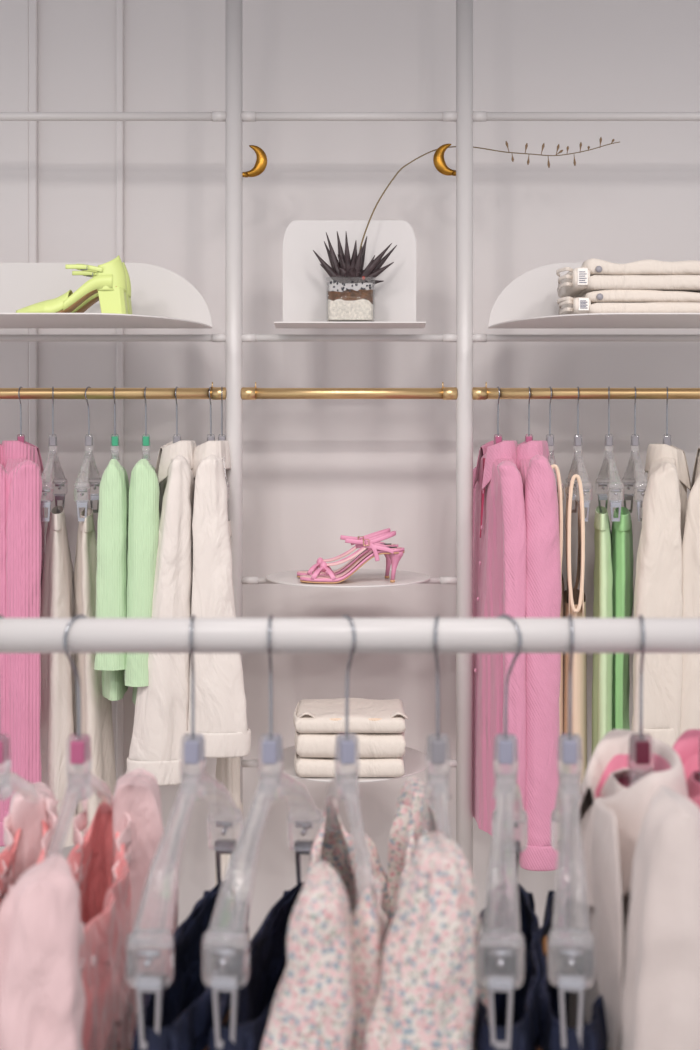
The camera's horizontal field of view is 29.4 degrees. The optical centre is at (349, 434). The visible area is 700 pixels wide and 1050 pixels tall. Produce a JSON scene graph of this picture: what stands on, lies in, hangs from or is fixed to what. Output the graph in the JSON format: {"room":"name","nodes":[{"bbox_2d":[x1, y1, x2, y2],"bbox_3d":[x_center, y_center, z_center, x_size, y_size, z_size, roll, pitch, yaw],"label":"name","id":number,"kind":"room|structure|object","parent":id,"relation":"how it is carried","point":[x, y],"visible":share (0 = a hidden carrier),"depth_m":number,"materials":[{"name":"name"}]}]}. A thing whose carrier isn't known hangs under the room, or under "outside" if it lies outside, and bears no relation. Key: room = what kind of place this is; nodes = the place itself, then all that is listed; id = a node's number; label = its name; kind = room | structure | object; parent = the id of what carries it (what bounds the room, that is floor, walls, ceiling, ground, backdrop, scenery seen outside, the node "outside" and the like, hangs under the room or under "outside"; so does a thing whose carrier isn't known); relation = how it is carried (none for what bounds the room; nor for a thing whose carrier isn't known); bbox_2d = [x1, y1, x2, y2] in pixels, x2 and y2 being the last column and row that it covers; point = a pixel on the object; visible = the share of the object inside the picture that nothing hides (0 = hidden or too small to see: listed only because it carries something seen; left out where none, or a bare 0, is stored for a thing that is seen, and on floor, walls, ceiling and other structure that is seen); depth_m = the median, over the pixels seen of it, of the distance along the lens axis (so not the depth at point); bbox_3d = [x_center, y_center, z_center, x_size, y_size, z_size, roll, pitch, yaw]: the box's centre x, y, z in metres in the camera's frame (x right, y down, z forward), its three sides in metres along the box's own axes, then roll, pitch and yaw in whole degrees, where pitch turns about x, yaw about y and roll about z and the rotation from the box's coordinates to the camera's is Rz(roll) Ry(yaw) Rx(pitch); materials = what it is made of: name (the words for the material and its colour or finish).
{"room":"clothing store","nodes":[
{"label":"clothing store","id":0,"kind":"room"},
{"bbox_2d":[97,255,126,291],"bbox_3d":[-0.522,-0.355,2.930,0.061,0.081,0.059,0,0,0],"label":"heels","id":1,"kind":"object","parent":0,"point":[111,276],"depth_m":2.90,"materials":[{"name":"green leather"}]},
{"bbox_2d":[122,262,130,297],"bbox_3d":[-0.530,-0.355,3.043,0.061,0.081,0.059,0,0,2],"label":"heels","id":2,"kind":"object","parent":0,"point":[128,293],"depth_m":3.03,"materials":[{"name":"green leather"}]},
{"bbox_2d":[38,0,699,939],"bbox_3d":[0.000,0.050,3.590,4.800,2.800,0.100,0,0,0],"label":"wall","id":3,"kind":"structure","parent":0,"point":[316,472],"depth_m":3.54,"materials":[{"name":"white paint"}]},
{"bbox_2d":[0,0,28,852],"bbox_3d":[-1.235,0.050,3.534,0.770,2.800,0.012,0,0,0],"label":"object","id":4,"kind":"structure","parent":3,"relation":"attached to","point":[14,14],"depth_m":3.53,"materials":[{"name":"white"}]},
{"bbox_2d":[29,0,37,446],"bbox_3d":[-0.839,0.050,3.531,0.021,2.800,0.018,0,0,0],"label":"trim","id":5,"kind":"structure","parent":3,"relation":"attached to","point":[33,4],"depth_m":3.52,"materials":[{"name":"white"}]},
{"bbox_2d":[116,0,123,782],"bbox_3d":[-0.610,0.050,3.531,0.019,2.800,0.018,0,0,0],"label":"trim","id":6,"kind":"structure","parent":3,"relation":"attached to","point":[119,3],"depth_m":3.52,"materials":[{"name":"white"}]},
{"bbox_3d":[0.000,1.500,0.970,4.800,0.100,5.140,0,0,0],"label":"floor","id":7,"kind":"structure","parent":0,"visible":0},
{"bbox_2d":[0,0,699,874],"bbox_3d":[0.000,0.050,3.200,3.041,2.800,0.041,0,0,0],"label":"frame","id":8,"kind":"object","parent":7,"relation":"on","point":[464,393],"visible":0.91,"depth_m":3.19,"materials":[{"name":"white painted metal"}]},
{"bbox_2d":[17,387,24,442],"bbox_3d":[-0.790,0.009,3.200,0.022,0.250,0.308,0,0,-12],"label":"clothes hanger","id":9,"kind":"object","parent":8,"relation":"hanging from","point":[20,437],"visible":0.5,"depth_m":3.19,"materials":[{"name":"silver metal"}]},
{"bbox_2d":[1,440,43,817],"bbox_3d":[-0.787,0.452,3.189,0.118,0.877,0.489,0,0,-13],"label":"shirt","id":10,"kind":"object","parent":9,"relation":"hanging from","point":[22,461],"visible":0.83,"depth_m":2.96,"materials":[{"name":"pink fabric"}]},
{"bbox_2d":[41,387,67,520],"bbox_3d":[-0.713,0.040,3.200,0.038,0.313,0.370,0,0,-7],"label":"hanger","id":11,"kind":"object","parent":8,"relation":"hanging from","point":[57,487],"visible":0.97,"depth_m":3.19,"materials":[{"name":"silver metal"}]},
{"bbox_2d":[40,506,76,846],"bbox_3d":[-0.701,0.561,3.203,0.123,0.764,0.352,0,0,-11],"label":"pants","id":12,"kind":"object","parent":11,"relation":"hanging from","point":[57,713],"visible":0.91,"depth_m":3.05,"materials":[{"name":"beige fabric"}]},
{"bbox_2d":[74,387,100,520],"bbox_3d":[-0.627,0.040,3.200,0.038,0.313,0.370,0,0,-6],"label":"hanger","id":13,"kind":"object","parent":8,"relation":"hanging from","point":[86,489],"visible":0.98,"depth_m":3.15,"materials":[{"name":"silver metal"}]},
{"bbox_2d":[74,508,115,835],"bbox_3d":[-0.611,0.564,3.201,0.110,0.759,0.354,0,0,-10],"label":"trousers","id":14,"kind":"object","parent":13,"relation":"hanging from","point":[96,710],"visible":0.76,"depth_m":3.06,"materials":[{"name":"beige fabric"}]},
{"bbox_2d":[0,263,211,327],"bbox_3d":[-0.875,-0.334,3.006,1.090,0.157,0.377,0,0,0],"label":"shelf","id":15,"kind":"object","parent":8,"relation":"attached to","point":[160,297],"visible":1,"depth_m":3.19,"materials":[{"name":"white metal"}]},
{"bbox_2d":[16,255,127,313],"bbox_3d":[-0.611,-0.327,2.930,0.244,0.137,0.082,0,0,0],"label":"shoe","id":16,"kind":"object","parent":15,"relation":"on","point":[110,284],"visible":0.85,"depth_m":2.90,"materials":[{"name":"green"}]},
{"bbox_2d":[71,262,131,313],"bbox_3d":[-0.620,-0.327,3.046,0.244,0.137,0.082,0,0,2],"label":"shoe","id":17,"kind":"object","parent":15,"relation":"on","point":[93,299],"visible":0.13,"depth_m":3.03,"materials":[{"name":"green"}]},
{"bbox_2d":[110,387,119,460],"bbox_3d":[-0.564,0.009,3.200,0.022,0.250,0.308,0,0,-9],"label":"clothes hanger","id":18,"kind":"object","parent":8,"relation":"hanging from","point":[114,437],"visible":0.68,"depth_m":3.19,"materials":[{"name":"silver metal"}]},
{"bbox_2d":[94,459,128,700],"bbox_3d":[-0.566,0.327,3.193,0.082,0.546,0.480,0,0,-9],"label":"knit top","id":19,"kind":"object","parent":18,"relation":"hanging from","point":[113,513],"visible":0.88,"depth_m":2.96,"materials":[{"name":"green fabric"}]},
{"bbox_2d":[142,387,150,460],"bbox_3d":[-0.490,0.009,3.200,0.022,0.250,0.308,0,0,-8],"label":"clothes hanger","id":20,"kind":"object","parent":8,"relation":"hanging from","point":[145,437],"visible":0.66,"depth_m":3.19,"materials":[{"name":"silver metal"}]},
{"bbox_2d":[125,459,159,703],"bbox_3d":[-0.493,0.337,3.194,0.082,0.566,0.479,0,0,-8],"label":"knit top","id":21,"kind":"object","parent":20,"relation":"hanging from","point":[144,519],"visible":0.77,"depth_m":2.96,"materials":[{"name":"green fabric"}]},
{"bbox_2d":[173,387,180,442],"bbox_3d":[-0.415,0.009,3.200,0.022,0.250,0.308,0,0,-7],"label":"clothes hanger","id":22,"kind":"object","parent":8,"relation":"hanging from","point":[176,437],"visible":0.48,"depth_m":3.19,"materials":[{"name":"silver metal"}]},
{"bbox_2d":[126,440,195,785],"bbox_3d":[-0.439,0.396,3.187,0.158,0.765,0.474,0,0,-4],"label":"shirt","id":23,"kind":"object","parent":22,"relation":"hanging from","point":[160,725],"visible":0.84,"depth_m":2.96,"materials":[{"name":"beige fabric"}]},
{"bbox_2d":[207,387,214,440],"bbox_3d":[-0.334,0.009,3.200,0.022,0.250,0.308,0,0,-5],"label":"clothes hanger","id":24,"kind":"object","parent":8,"relation":"hanging from","point":[210,437],"visible":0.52,"depth_m":3.19,"materials":[{"name":"silver metal"}]},
{"bbox_2d":[187,440,250,757],"bbox_3d":[-0.324,0.364,3.190,0.145,0.702,0.484,0,0,-8],"label":"shirt","id":25,"kind":"object","parent":24,"relation":"hanging from","point":[220,698],"visible":0.84,"depth_m":2.96,"materials":[{"name":"beige fabric"}]},
{"bbox_2d":[218,387,229,499],"bbox_3d":[-0.307,0.040,3.200,0.038,0.313,0.303,0,0,-5],"label":"hanger","id":26,"kind":"object","parent":8,"relation":"hanging from","point":[221,437],"visible":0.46,"depth_m":3.19,"materials":[{"name":"silver metal"}]},
{"bbox_2d":[215,520,242,885],"bbox_3d":[-0.289,0.677,3.203,0.072,0.949,0.171,0,0,-5],"label":"trousers","id":27,"kind":"object","parent":26,"relation":"hanging from","point":[227,769],"visible":0.22,"depth_m":3.13,"materials":[{"name":"beige fabric"}]},
{"bbox_2d":[243,145,266,177],"bbox_3d":[-0.232,-0.659,3.210,0.066,0.078,0.021,0,0,-5],"label":"hook","id":28,"kind":"object","parent":8,"relation":"attached to","point":[260,165],"visible":1,"depth_m":3.21,"materials":[{"name":"gold metal"}]},
{"bbox_2d":[266,569,429,587],"bbox_3d":[-0.005,0.347,3.200,0.394,0.014,0.394,0,0,0],"label":"shelf","id":29,"kind":"object","parent":8,"relation":"attached to","point":[362,578],"visible":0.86,"depth_m":3.14,"materials":[{"name":"white metal"}]},
{"bbox_2d":[297,528,397,577],"bbox_3d":[-0.005,0.280,3.169,0.240,0.119,0.079,0,0,3],"label":"sandal","id":30,"kind":"object","parent":29,"relation":"on","point":[353,561],"visible":0.47,"depth_m":3.15,"materials":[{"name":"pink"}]},
{"bbox_2d":[300,531,403,583],"bbox_3d":[0.005,0.280,3.075,0.240,0.119,0.079,0,0,0],"label":"sandal","id":31,"kind":"object","parent":29,"relation":"on","point":[395,554],"visible":1,"depth_m":3.05,"materials":[{"name":"pink leather"}]},
{"bbox_2d":[274,220,425,327],"bbox_3d":[0.000,-0.385,3.115,0.355,0.258,0.159,0,0,0],"label":"plant shelf","id":32,"kind":"object","parent":8,"relation":"attached to","point":[305,281],"visible":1,"depth_m":3.19,"materials":[{"name":"white metal"}]},
{"bbox_2d":[313,137,619,321],"bbox_3d":[0.282,-0.494,3.194,0.755,0.472,0.135,0,0,-16],"label":"potted succulent","id":33,"kind":"object","parent":32,"relation":"on","point":[350,292],"visible":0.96,"depth_m":3.09,"materials":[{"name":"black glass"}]},
{"bbox_2d":[283,746,425,782],"bbox_3d":[-0.005,0.787,3.200,0.394,0.014,0.394,0,0,0],"label":"shelf","id":34,"kind":"object","parent":8,"relation":"attached to","point":[414,760],"visible":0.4,"depth_m":3.13,"materials":[{"name":"white metal"}]},
{"bbox_2d":[294,752,404,776],"bbox_3d":[-0.003,0.756,3.132,0.253,0.045,0.235,0,0,0],"label":"trousers","id":35,"kind":"object","parent":34,"relation":"on","point":[304,766],"visible":0.38,"depth_m":3.02,"materials":[{"name":"beige fabric"}]},
{"bbox_2d":[294,730,405,757],"bbox_3d":[-0.001,0.706,3.132,0.255,0.059,0.235,0,0,0],"label":"trousers","id":36,"kind":"object","parent":35,"relation":"on","point":[371,745],"visible":0.52,"depth_m":3.02,"materials":[{"name":"beige fabric"}]},
{"bbox_2d":[293,698,407,732],"bbox_3d":[0.001,0.653,3.132,0.264,0.048,0.235,0,0,0],"label":"trousers","id":37,"kind":"object","parent":36,"relation":"on","point":[310,715],"visible":0.96,"depth_m":3.03,"materials":[{"name":"beige fabric"}]},
{"bbox_2d":[433,144,455,175],"bbox_3d":[0.233,-0.663,3.210,0.066,0.078,0.021,0,0,5],"label":"hook","id":38,"kind":"object","parent":8,"relation":"attached to","point":[440,165],"visible":1,"depth_m":3.21,"materials":[{"name":"gold metal"}]},
{"bbox_2d":[494,387,501,443],"bbox_3d":[0.355,0.009,3.200,0.022,0.250,0.306,0,0,-7],"label":"clothes hanger","id":39,"kind":"object","parent":8,"relation":"hanging from","point":[497,437],"visible":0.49,"depth_m":3.19,"materials":[{"name":"silver metal"}]},
{"bbox_2d":[473,440,525,835],"bbox_3d":[0.350,0.467,3.193,0.115,0.907,0.481,0,0,-7],"label":"shirt","id":40,"kind":"object","parent":39,"relation":"hanging from","point":[499,522],"visible":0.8,"depth_m":3.07,"materials":[{"name":"pink fabric"}]},
{"bbox_2d":[525,387,532,442],"bbox_3d":[0.430,0.009,3.200,0.022,0.250,0.306,0,0,7],"label":"clothes hanger","id":41,"kind":"object","parent":8,"relation":"hanging from","point":[528,437],"visible":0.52,"depth_m":3.19,"materials":[{"name":"silver metal"}]},
{"bbox_2d":[517,440,561,870],"bbox_3d":[0.433,0.490,3.192,0.108,0.954,0.482,0,0,3],"label":"shirt","id":42,"kind":"object","parent":41,"relation":"hanging from","point":[543,560],"visible":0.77,"depth_m":2.96,"materials":[{"name":"pink fabric"}]},
{"bbox_2d":[546,387,563,511],"bbox_3d":[0.480,0.040,3.200,0.038,0.313,0.370,0,0,5],"label":"hanger","id":43,"kind":"object","parent":8,"relation":"hanging from","point":[549,437],"visible":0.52,"depth_m":3.19,"materials":[{"name":"silver metal"}]},
{"bbox_2d":[551,464,563,734],"bbox_3d":[0.490,0.446,3.199,0.047,0.762,0.415,0,0,8],"label":"tank","id":44,"kind":"object","parent":43,"relation":"hanging from","point":[555,466],"visible":0.17,"depth_m":3.00,"materials":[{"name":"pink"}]},
{"bbox_2d":[565,387,591,520],"bbox_3d":[0.547,0.040,3.200,0.038,0.313,0.370,0,0,5],"label":"hanger","id":45,"kind":"object","parent":8,"relation":"hanging from","point":[577,467],"visible":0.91,"depth_m":3.16,"materials":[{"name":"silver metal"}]},
{"bbox_2d":[563,474,586,783],"bbox_3d":[0.535,0.457,3.202,0.068,0.739,0.420,0,0,9],"label":"tank","id":46,"kind":"object","parent":45,"relation":"hanging from","point":[574,598],"visible":0.69,"depth_m":3.05,"materials":[{"name":"beige"}]},
{"bbox_2d":[488,263,699,327],"bbox_3d":[0.876,-0.334,3.006,1.089,0.157,0.377,0,0,0],"label":"shelf","id":47,"kind":"object","parent":8,"relation":"attached to","point":[530,300],"visible":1,"depth_m":3.19,"materials":[{"name":"white metal"}]},
{"bbox_2d":[557,289,699,314],"bbox_3d":[0.717,-0.290,3.000,0.523,0.062,0.260,0,0,0],"label":"trousers","id":48,"kind":"object","parent":47,"relation":"on","point":[608,300],"visible":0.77,"depth_m":2.88,"materials":[{"name":"beige fabric"}]},
{"bbox_2d":[556,258,699,297],"bbox_3d":[0.715,-0.348,3.000,0.523,0.069,0.260,0,0,0],"label":"trousers","id":49,"kind":"object","parent":48,"relation":"on","point":[594,274],"visible":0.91,"depth_m":2.88,"materials":[{"name":"beige fabric"}]},
{"bbox_2d":[595,387,623,520],"bbox_3d":[0.622,0.040,3.200,0.038,0.313,0.370,0,0,6],"label":"hanger","id":50,"kind":"object","parent":8,"relation":"hanging from","point":[609,487],"visible":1,"depth_m":3.18,"materials":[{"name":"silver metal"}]},
{"bbox_2d":[592,506,612,754],"bbox_3d":[0.608,0.561,3.202,0.054,0.764,0.351,0,0,12],"label":"skirt","id":51,"kind":"object","parent":50,"relation":"hanging from","point":[602,677],"visible":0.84,"depth_m":3.05,"materials":[{"name":"pale green satin"}]},
{"bbox_2d":[621,387,647,520],"bbox_3d":[0.684,0.040,3.200,0.038,0.313,0.370,0,0,7],"label":"hanger","id":52,"kind":"object","parent":8,"relation":"hanging from","point":[633,487],"visible":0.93,"depth_m":3.19,"materials":[{"name":"clear plastic"}]},
{"bbox_2d":[611,507,632,729],"bbox_3d":[0.649,0.563,3.207,0.062,0.761,0.350,0,0,11],"label":"skirt","id":53,"kind":"object","parent":52,"relation":"hanging from","point":[621,531],"visible":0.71,"depth_m":3.06,"materials":[{"name":"green satin"}]},
{"bbox_2d":[663,387,670,445],"bbox_3d":[0.761,0.009,3.200,0.022,0.250,0.306,0,0,12],"label":"clothes hanger","id":54,"kind":"object","parent":8,"relation":"hanging from","point":[666,437],"visible":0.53,"depth_m":3.19,"materials":[{"name":"silver metal"}]},
{"bbox_2d":[631,444,691,747],"bbox_3d":[0.752,0.364,3.187,0.120,0.686,0.499,0,0,17],"label":"shirt","id":55,"kind":"object","parent":54,"relation":"hanging from","point":[658,580],"visible":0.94,"depth_m":2.96,"materials":[{"name":"beige fabric"}]},
{"bbox_2d":[0,618,699,652],"bbox_3d":[0.000,0.829,1.520,1.940,1.241,0.500,0,0,0],"label":"rack","id":56,"kind":"object","parent":7,"relation":"on","point":[17,635],"visible":0.92,"depth_m":1.50,"materials":[{"name":"grey metal"}]},
{"bbox_2d":[0,615,39,804],"bbox_3d":[-0.401,0.354,1.520,0.030,0.299,0.406,0,0,0],"label":"clothes hanger","id":57,"kind":"object","parent":56,"relation":"hanging from","point":[10,781],"visible":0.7,"depth_m":1.52,"materials":[{"name":"clear plastic"}]},
{"bbox_2d":[0,782,59,905],"bbox_3d":[-0.400,0.756,1.518,0.131,0.654,0.493,0,0,0],"label":"blouse","id":58,"kind":"object","parent":57,"relation":"hanging from","point":[28,827],"visible":0.31,"depth_m":1.68,"materials":[{"name":"pink fabric"}]},
{"bbox_2d":[43,615,113,860],"bbox_3d":[-0.309,0.354,1.520,0.030,0.299,0.406,0,0,0],"label":"clothes hanger","id":59,"kind":"object","parent":56,"relation":"hanging from","point":[82,783],"visible":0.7,"depth_m":1.51,"materials":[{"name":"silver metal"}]},
{"bbox_2d":[0,768,178,1049],"bbox_3d":[-0.311,0.756,1.518,0.150,0.654,0.501,0,0,7],"label":"blouse","id":60,"kind":"object","parent":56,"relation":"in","point":[65,925],"visible":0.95,"depth_m":1.40,"materials":[{"name":"pink fabric"}]},
{"bbox_2d":[126,614,242,1049],"bbox_3d":[-0.179,0.403,1.520,0.046,0.396,0.460,0,0,4],"label":"hanger","id":61,"kind":"object","parent":56,"relation":"hanging from","point":[150,944],"visible":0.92,"depth_m":1.38,"materials":[{"name":"clear plastic"}]},
{"bbox_2d":[131,882,258,1049],"bbox_3d":[-0.173,0.933,1.520,0.135,0.703,0.470,0,0,9],"label":"jeans","id":62,"kind":"object","parent":61,"relation":"hanging from","point":[187,1020],"visible":0.43,"depth_m":1.56,"materials":[{"name":"fabric"}]},
{"bbox_2d":[202,614,322,1048],"bbox_3d":[-0.090,0.403,1.520,0.047,0.396,0.460,0,0,9],"label":"hanger","id":63,"kind":"object","parent":56,"relation":"hanging from","point":[226,943],"visible":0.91,"depth_m":1.38,"materials":[{"name":"clear plastic"}]},
{"bbox_2d":[208,881,303,1049],"bbox_3d":[-0.085,0.933,1.520,0.129,0.704,0.475,0,0,11],"label":"jeans","id":64,"kind":"object","parent":63,"relation":"hanging from","point":[268,952],"visible":0.38,"depth_m":1.63,"materials":[{"name":"fabric"}]},
{"bbox_2d":[324,615,375,903],"bbox_3d":[-0.003,0.354,1.520,0.030,0.299,0.346,0,0,-7],"label":"clothes hanger","id":65,"kind":"object","parent":56,"relation":"hanging from","point":[344,787],"visible":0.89,"depth_m":1.51,"materials":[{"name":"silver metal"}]},
{"bbox_2d":[261,812,391,1049],"bbox_3d":[0.000,0.708,1.516,0.169,0.542,0.503,0,0,8],"label":"blouse","id":66,"kind":"object","parent":65,"relation":"hanging from","point":[326,993],"visible":0.85,"depth_m":1.29,"materials":[{"name":"fabric"}]},
{"bbox_2d":[421,615,450,838],"bbox_3d":[0.100,0.354,1.520,0.030,0.299,0.313,0,0,0],"label":"clothes hanger","id":67,"kind":"object","parent":56,"relation":"hanging from","point":[436,795],"visible":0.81,"depth_m":1.51,"materials":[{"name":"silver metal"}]},
{"bbox_2d":[364,777,489,1049],"bbox_3d":[0.097,0.693,1.516,0.155,0.572,0.497,0,0,7],"label":"blouse","id":68,"kind":"object","parent":67,"relation":"hanging from","point":[430,988],"visible":0.95,"depth_m":1.29,"materials":[{"name":"fabric"}]},
{"bbox_2d":[477,614,527,1049],"bbox_3d":[0.178,0.403,1.520,0.047,0.396,0.460,0,0,8],"label":"hanger","id":69,"kind":"object","parent":56,"relation":"hanging from","point":[500,941],"visible":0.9,"depth_m":1.35,"materials":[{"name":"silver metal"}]},
{"bbox_2d":[475,883,550,1049],"bbox_3d":[0.180,0.933,1.522,0.128,0.703,0.472,0,0,11],"label":"jeans","id":70,"kind":"object","parent":69,"relation":"hanging from","point":[525,1029],"visible":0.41,"depth_m":1.50,"materials":[{"name":"fabric"}]},
{"bbox_2d":[548,615,595,1048],"bbox_3d":[0.251,0.403,1.520,0.046,0.396,0.460,0,0,9],"label":"hanger","id":71,"kind":"object","parent":56,"relation":"hanging from","point":[571,942],"visible":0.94,"depth_m":1.35,"materials":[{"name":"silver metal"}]},
{"bbox_2d":[524,890,607,1049],"bbox_3d":[0.254,0.933,1.518,0.128,0.704,0.471,0,0,9],"label":"jeans","id":72,"kind":"object","parent":71,"relation":"hanging from","point":[594,1033],"visible":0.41,"depth_m":1.38,"materials":[{"name":"fabric"}]},
{"bbox_2d":[622,614,653,786],"bbox_3d":[0.332,0.354,1.520,0.030,0.299,0.346,0,0,0],"label":"clothes hanger","id":73,"kind":"object","parent":56,"relation":"hanging from","point":[640,753],"visible":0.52,"depth_m":1.51,"materials":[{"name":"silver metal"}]},
{"bbox_2d":[568,729,699,1049],"bbox_3d":[0.324,0.768,1.505,0.144,0.821,0.509,0,0,0],"label":"coat","id":74,"kind":"object","parent":73,"relation":"hanging from","point":[641,840],"visible":0.89,"depth_m":1.31,"materials":[{"name":"beige fabric"}]},
{"bbox_2d":[694,746,699,782],"bbox_3d":[0.413,0.354,1.520,0.030,0.299,0.346,0,0,0],"label":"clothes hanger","id":75,"kind":"object","parent":56,"relation":"hanging from","point":[697,775],"visible":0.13,"depth_m":1.54,"materials":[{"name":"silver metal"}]},
{"bbox_2d":[672,729,699,807],"bbox_3d":[0.418,0.768,1.503,0.149,0.821,0.502,0,0,0],"label":"coat","id":76,"kind":"object","parent":75,"relation":"hanging from","point":[686,746],"visible":0.16,"depth_m":1.60,"materials":[{"name":"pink fabric"}]},
{"label":"clothes hanger","id":77,"kind":"object","parent":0,"visible":0},
{"bbox_2d":[0,444,9,846],"bbox_3d":[-0.849,0.463,3.190,0.136,0.900,0.493,0,0,-14],"label":"shirt","id":78,"kind":"object","parent":77,"relation":"hanging from","point":[4,804],"visible":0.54,"depth_m":2.96,"materials":[{"name":"pink fabric"}]},
{"label":"clothes hanger","id":79,"kind":"object","parent":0,"visible":0},
{"bbox_2d":[680,447,699,734],"bbox_3d":[0.870,0.418,3.182,0.160,0.810,0.503,0,0,20],"label":"shirt","id":80,"kind":"object","parent":79,"relation":"hanging from","point":[690,698],"visible":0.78,"depth_m":2.97,"materials":[{"name":"beige fabric"}]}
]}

